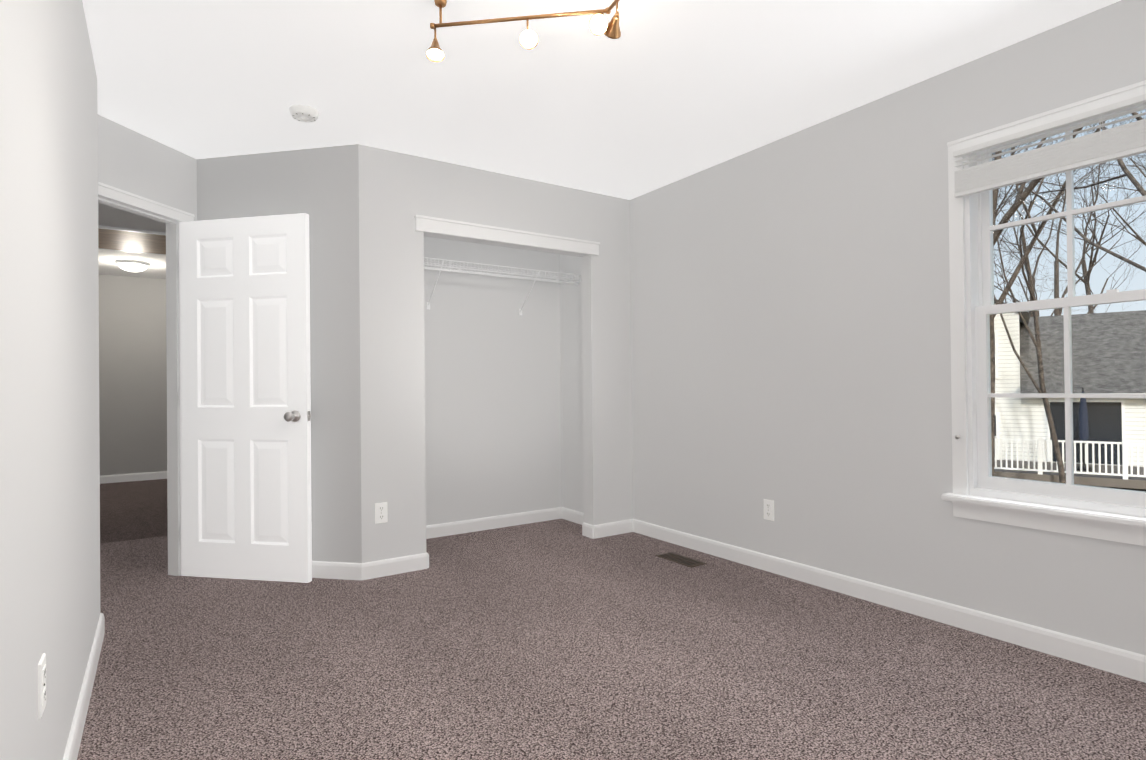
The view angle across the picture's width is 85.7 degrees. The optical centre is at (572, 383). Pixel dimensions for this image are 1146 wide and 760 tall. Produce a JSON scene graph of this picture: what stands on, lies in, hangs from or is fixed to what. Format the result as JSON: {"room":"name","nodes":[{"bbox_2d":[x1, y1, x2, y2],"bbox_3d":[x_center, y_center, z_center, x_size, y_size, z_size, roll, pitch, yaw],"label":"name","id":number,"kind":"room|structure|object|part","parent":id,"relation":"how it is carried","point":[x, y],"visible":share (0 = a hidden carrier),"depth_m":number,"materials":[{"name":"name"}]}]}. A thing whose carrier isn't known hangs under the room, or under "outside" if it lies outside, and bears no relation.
{"room":"empty bedroom","nodes":[
{"label":"empty bedroom","id":0,"kind":"room"},
{"bbox_2d":[0,0,99,759],"bbox_3d":[-0.856,-0.145,0.783,0.120,2.440,4.580,0,0,-34],"label":"wall","id":1,"kind":"structure","parent":0,"point":[49,461],"depth_m":1.44,"materials":[{"name":"grey paint"}]},
{"bbox_2d":[38,653,45,718],"bbox_3d":[-1.146,0.652,1.337,0.008,0.114,0.070,0,0,-34],"label":"electrical outlet","id":2,"kind":"object","parent":1,"relation":"attached to","point":[41,684],"visible":1,"depth_m":1.32,"materials":[{"name":"white plastic"}]},
{"bbox_2d":[99,274,166,475],"bbox_3d":[-5.522,-0.053,7.262,2.160,2.440,0.100,0,0,-34],"label":"wall","id":3,"kind":"structure","parent":0,"point":[132,381],"depth_m":7.36,"materials":[{"name":"grey paint"}]},
{"bbox_2d":[100,479,167,543],"bbox_3d":[-3.557,1.201,6.456,4.950,0.120,3.800,0,0,-34],"label":"floor","id":4,"kind":"structure","parent":0,"point":[133,510],"depth_m":5.53,"materials":[{"name":"brown carpet"}]},
{"bbox_2d":[98,114,196,220],"bbox_3d":[-2.372,-0.113,3.209,0.120,2.440,1.190,-1,0,11],"label":"wall","id":5,"kind":"structure","parent":0,"point":[134,162],"depth_m":3.33,"materials":[{"name":"grey paint"}]},
{"bbox_2d":[98,182,194,575],"bbox_3d":[-2.364,0.058,3.186,0.142,2.097,0.905,-1,0,11],"label":"door frame","id":6,"kind":"structure","parent":5,"relation":"attached to","point":[173,396],"depth_m":3.57,"materials":[{"name":"white wood"}]},
{"bbox_2d":[179,213,311,582],"bbox_3d":[-1.844,0.082,3.469,0.823,2.018,0.181,-1,0,11],"label":"door","id":7,"kind":"structure","parent":6,"relation":"attached to","point":[245,414],"depth_m":3.45,"materials":[{"name":"white paint"}]},
{"bbox_2d":[197,144,361,562],"bbox_3d":[-1.754,-0.117,3.633,1.170,2.440,0.120,-1,0,11],"label":"wall","id":8,"kind":"structure","parent":0,"point":[319,187],"depth_m":3.50,"materials":[{"name":"grey paint"}]},
{"bbox_2d":[358,144,632,562],"bbox_3d":[-0.414,-0.128,4.056,1.955,2.440,0.120,0,0,-34],"label":"wall","id":9,"kind":"structure","parent":0,"point":[398,191],"depth_m":3.67,"materials":[{"name":"grey paint"}]},
{"bbox_2d":[375,502,387,523],"bbox_3d":[-1.089,0.736,3.514,0.070,0.114,0.008,0,0,-34],"label":"electrical outlet","id":10,"kind":"object","parent":9,"relation":"attached to","point":[381,512],"visible":1,"depth_m":3.51,"materials":[{"name":"white plastic"}]},
{"bbox_2d":[414,215,599,255],"bbox_3d":[-0.371,-0.949,4.008,1.340,0.089,0.026,0,0,-34],"label":"trim","id":11,"kind":"structure","parent":9,"relation":"attached to","point":[471,230],"depth_m":3.95,"materials":[{"name":"white wood"}]},
{"bbox_2d":[424,236,583,524],"bbox_3d":[-0.614,-0.123,4.404,1.760,2.440,0.680,0,0,-34],"label":"wall","id":12,"kind":"structure","parent":0,"point":[503,411],"depth_m":4.73,"materials":[{"name":"grey paint"}]},
{"bbox_2d":[424,257,580,314],"bbox_3d":[-0.666,-0.691,4.476,1.555,0.316,0.314,0,0,-34],"label":"wire shelf","id":13,"kind":"object","parent":12,"relation":"attached to","point":[459,270],"visible":0.77,"depth_m":4.47,"materials":[{"name":"white metal"}]},
{"bbox_2d":[82,0,1119,278],"bbox_3d":[-1.716,-1.397,3.692,4.950,0.120,10.500,0,0,-34],"label":"ceiling","id":14,"kind":"structure","parent":0,"point":[657,94],"depth_m":2.71,"materials":[{"name":"white paint"}]},
{"bbox_2d":[98,225,165,254],"bbox_3d":[-4.101,-1.290,5.558,1.450,0.017,0.980,0,0,-34],"label":"panel","id":15,"kind":"object","parent":14,"relation":"attached to","point":[129,240],"visible":0.19,"depth_m":5.57,"materials":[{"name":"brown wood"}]},
{"bbox_2d":[115,260,149,271],"bbox_3d":[-4.683,-1.238,6.577,0.300,0.097,0.300,0,0,-34],"label":"lamp","id":16,"kind":"object","parent":14,"relation":"attached to","point":[133,265],"visible":1,"depth_m":6.49,"materials":[{"name":"white glass"}]},
{"bbox_2d":[289,105,318,121],"bbox_3d":[-1.326,-1.326,3.050,0.136,0.038,0.136,0,0,-34],"label":"smoke detector","id":17,"kind":"object","parent":14,"relation":"attached to","point":[303,113],"visible":1,"depth_m":3.01,"materials":[{"name":"white plastic"}]},
{"bbox_2d":[426,0,620,61],"bbox_3d":[0.251,-1.265,1.824,0.889,0.209,1.488,0,0,-34],"label":"track spotlight","id":18,"kind":"object","parent":14,"relation":"attached to","point":[599,24],"visible":1,"depth_m":2.13,"materials":[{"name":"gold metal"}]},
{"bbox_2d":[77,519,1145,759],"bbox_3d":[-0.630,1.142,2.099,4.950,0.120,6.700,0,0,-34],"label":"floor carpet","id":19,"kind":"object","parent":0,"point":[559,639],"visible":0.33,"depth_m":2.31,"materials":[{"name":"brown carpet"}]},
{"bbox_2d":[656,552,706,566],"bbox_3d":[0.659,1.075,3.784,0.130,0.008,0.310,0,0,-34],"label":"air vent register","id":20,"kind":"object","parent":19,"relation":"on","point":[681,559],"visible":1,"depth_m":3.77,"materials":[{"name":"brown metal"}]},
{"bbox_2d":[630,0,1145,654],"bbox_3d":[1.741,-0.159,2.745,0.160,2.440,4.700,0,0,-34],"label":"wall","id":21,"kind":"structure","parent":0,"point":[790,334],"depth_m":3.12,"materials":[{"name":"grey paint"}]},
{"bbox_2d":[63,471,1145,759],"bbox_3d":[-1.462,1.056,3.883,3.718,0.092,10.633,0,-1,-42],"label":"baseboard","id":22,"kind":"structure","parent":21,"relation":"attached to","point":[1097,655],"depth_m":3.13,"materials":[{"name":"white wood"}]},
{"bbox_2d":[763,499,773,520],"bbox_3d":[1.117,0.723,3.531,0.008,0.114,0.070,0,0,-34],"label":"electrical outlet","id":23,"kind":"object","parent":21,"relation":"attached to","point":[768,509],"visible":1,"depth_m":3.53,"materials":[{"name":"white plastic"}]},
{"bbox_2d":[941,80,1145,545],"bbox_3d":[1.997,-0.243,2.292,0.211,1.633,1.120,0,0,-34],"label":"window","id":24,"kind":"structure","parent":21,"relation":"in","point":[973,251],"depth_m":2.55,"materials":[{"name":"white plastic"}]},
{"bbox_2d":[953,94,1145,197],"bbox_3d":[1.928,-0.905,2.255,0.031,0.195,1.000,0,0,-34],"label":"window blind","id":25,"kind":"object","parent":24,"relation":"attached to","point":[1115,143],"visible":0.96,"depth_m":2.36,"materials":[{"name":"white plastic"}]},
{"bbox_3d":[2.014,0.054,2.299,0.034,0.782,0.920,0,0,-34],"label":"window sash","id":26,"kind":"part","parent":24,"relation":"part of","materials":[{"name":"white wood"}]},
{"bbox_3d":[2.045,-0.667,2.330,0.034,0.724,0.920,0,0,-34],"label":"window sash","id":27,"kind":"part","parent":24,"relation":"part of","materials":[{"name":"white wood"}]},
{"bbox_3d":[2.014,0.046,2.299,0.004,0.700,0.842,0,0,-34],"label":"sash glass","id":28,"kind":"part","parent":24,"relation":"part of","materials":[{"name":"clear glass"}]},
{"bbox_3d":[2.045,-0.675,2.330,0.004,0.674,0.842,0,0,-34],"label":"sash glass","id":29,"kind":"part","parent":24,"relation":"part of","materials":[{"name":"clear glass"}]},
{"bbox_2d":[1106,289,1118,292],"bbox_3d":[2.010,-0.343,2.302,0.026,0.012,0.030,0,0,-34],"label":"sash lock","id":30,"kind":"object","parent":24,"relation":"attached to","point":[1112,290],"visible":0.79,"depth_m":2.29,"materials":[{"name":"white plastic"}]},
{"label":"outside","id":31,"kind":"structure","parent":0,"visible":0},
{"bbox_3d":[54.034,3.911,48.121,136.800,0.200,160.000,0,0,-34],"label":"ground","id":32,"kind":"structure","parent":31,"visible":0},
{"bbox_2d":[993,127,1082,246],"bbox_3d":[4.285,-3.777,7.898,13.313,15.710,12.543,0,0,-34],"label":"tree","id":33,"kind":"object","parent":32,"relation":"on","point":[1031,186],"depth_m":6.57,"materials":[{"name":"brown plant"}]},
{"bbox_2d":[993,118,1113,291],"bbox_3d":[18.835,-6.605,30.300,12.159,21.351,11.907,0,0,-34],"label":"tree","id":34,"kind":"object","parent":32,"relation":"on","point":[1001,203],"depth_m":27.75,"materials":[{"name":"brown plant"}]},
{"bbox_2d":[993,145,1133,316],"bbox_3d":[29.496,-8.319,40.564,15.611,24.698,12.043,0,0,-34],"label":"tree","id":35,"kind":"object","parent":32,"relation":"on","point":[1033,275],"depth_m":40.93,"materials":[{"name":"brown plant"}]},
{"bbox_2d":[992,136,1138,215],"bbox_3d":[6.835,-5.220,15.668,7.401,18.640,12.387,0,0,-34],"label":"tree","id":36,"kind":"object","parent":32,"relation":"on","point":[1053,183],"depth_m":13.86,"materials":[{"name":"brown plant"}]},
{"bbox_2d":[990,118,1142,475],"bbox_3d":[8.059,-4.414,11.343,11.139,16.938,10.468,0,0,-34],"label":"tree","id":37,"kind":"object","parent":32,"relation":"on","point":[1017,271],"depth_m":10.90,"materials":[{"name":"brown plant"}]},
{"bbox_2d":[992,114,1145,482],"bbox_3d":[12.141,-5.377,14.741,13.102,18.827,9.563,0,0,-34],"label":"tree","id":38,"kind":"object","parent":32,"relation":"on","point":[1042,388],"depth_m":15.45,"materials":[{"name":"brown plant"}]},
{"bbox_2d":[992,112,1145,271],"bbox_3d":[8.175,-4.076,10.785,9.917,16.251,11.633,0,0,-34],"label":"tree","id":39,"kind":"object","parent":32,"relation":"on","point":[1130,176],"depth_m":8.94,"materials":[{"name":"brown plant"}]},
{"bbox_2d":[994,300,1145,491],"bbox_3d":[16.636,-0.419,21.944,18.600,8.900,12.710,-1,0,36],"label":"house","id":40,"kind":"structure","parent":32,"relation":"on","point":[1046,455],"depth_m":19.53,"materials":[{"name":"grey"}]},
{"bbox_2d":[994,116,1145,316],"bbox_3d":[26.249,-6.242,35.442,14.372,20.532,15.786,0,0,-34],"label":"tree","id":41,"kind":"object","parent":32,"relation":"on","point":[1056,295],"depth_m":32.59,"materials":[{"name":"brown plant"}]},
{"bbox_2d":[994,117,1145,313],"bbox_3d":[28.359,-8.816,37.890,16.987,25.683,19.742,0,0,-34],"label":"tree","id":42,"kind":"object","parent":32,"relation":"on","point":[1084,280],"depth_m":36.34,"materials":[{"name":"brown plant"}]},
{"bbox_2d":[1008,111,1145,193],"bbox_3d":[26.439,-6.842,25.741,15.911,21.614,15.712,0,0,-34],"label":"tree","id":43,"kind":"object","parent":32,"relation":"on","point":[1135,164],"depth_m":27.39,"materials":[{"name":"brown plant"}]},
{"bbox_2d":[1040,114,1145,245],"bbox_3d":[32.153,-7.138,32.875,16.012,22.157,14.206,0,0,-34],"label":"tree","id":44,"kind":"object","parent":32,"relation":"on","point":[1133,231],"depth_m":32.99,"materials":[{"name":"brown plant"}]}
]}

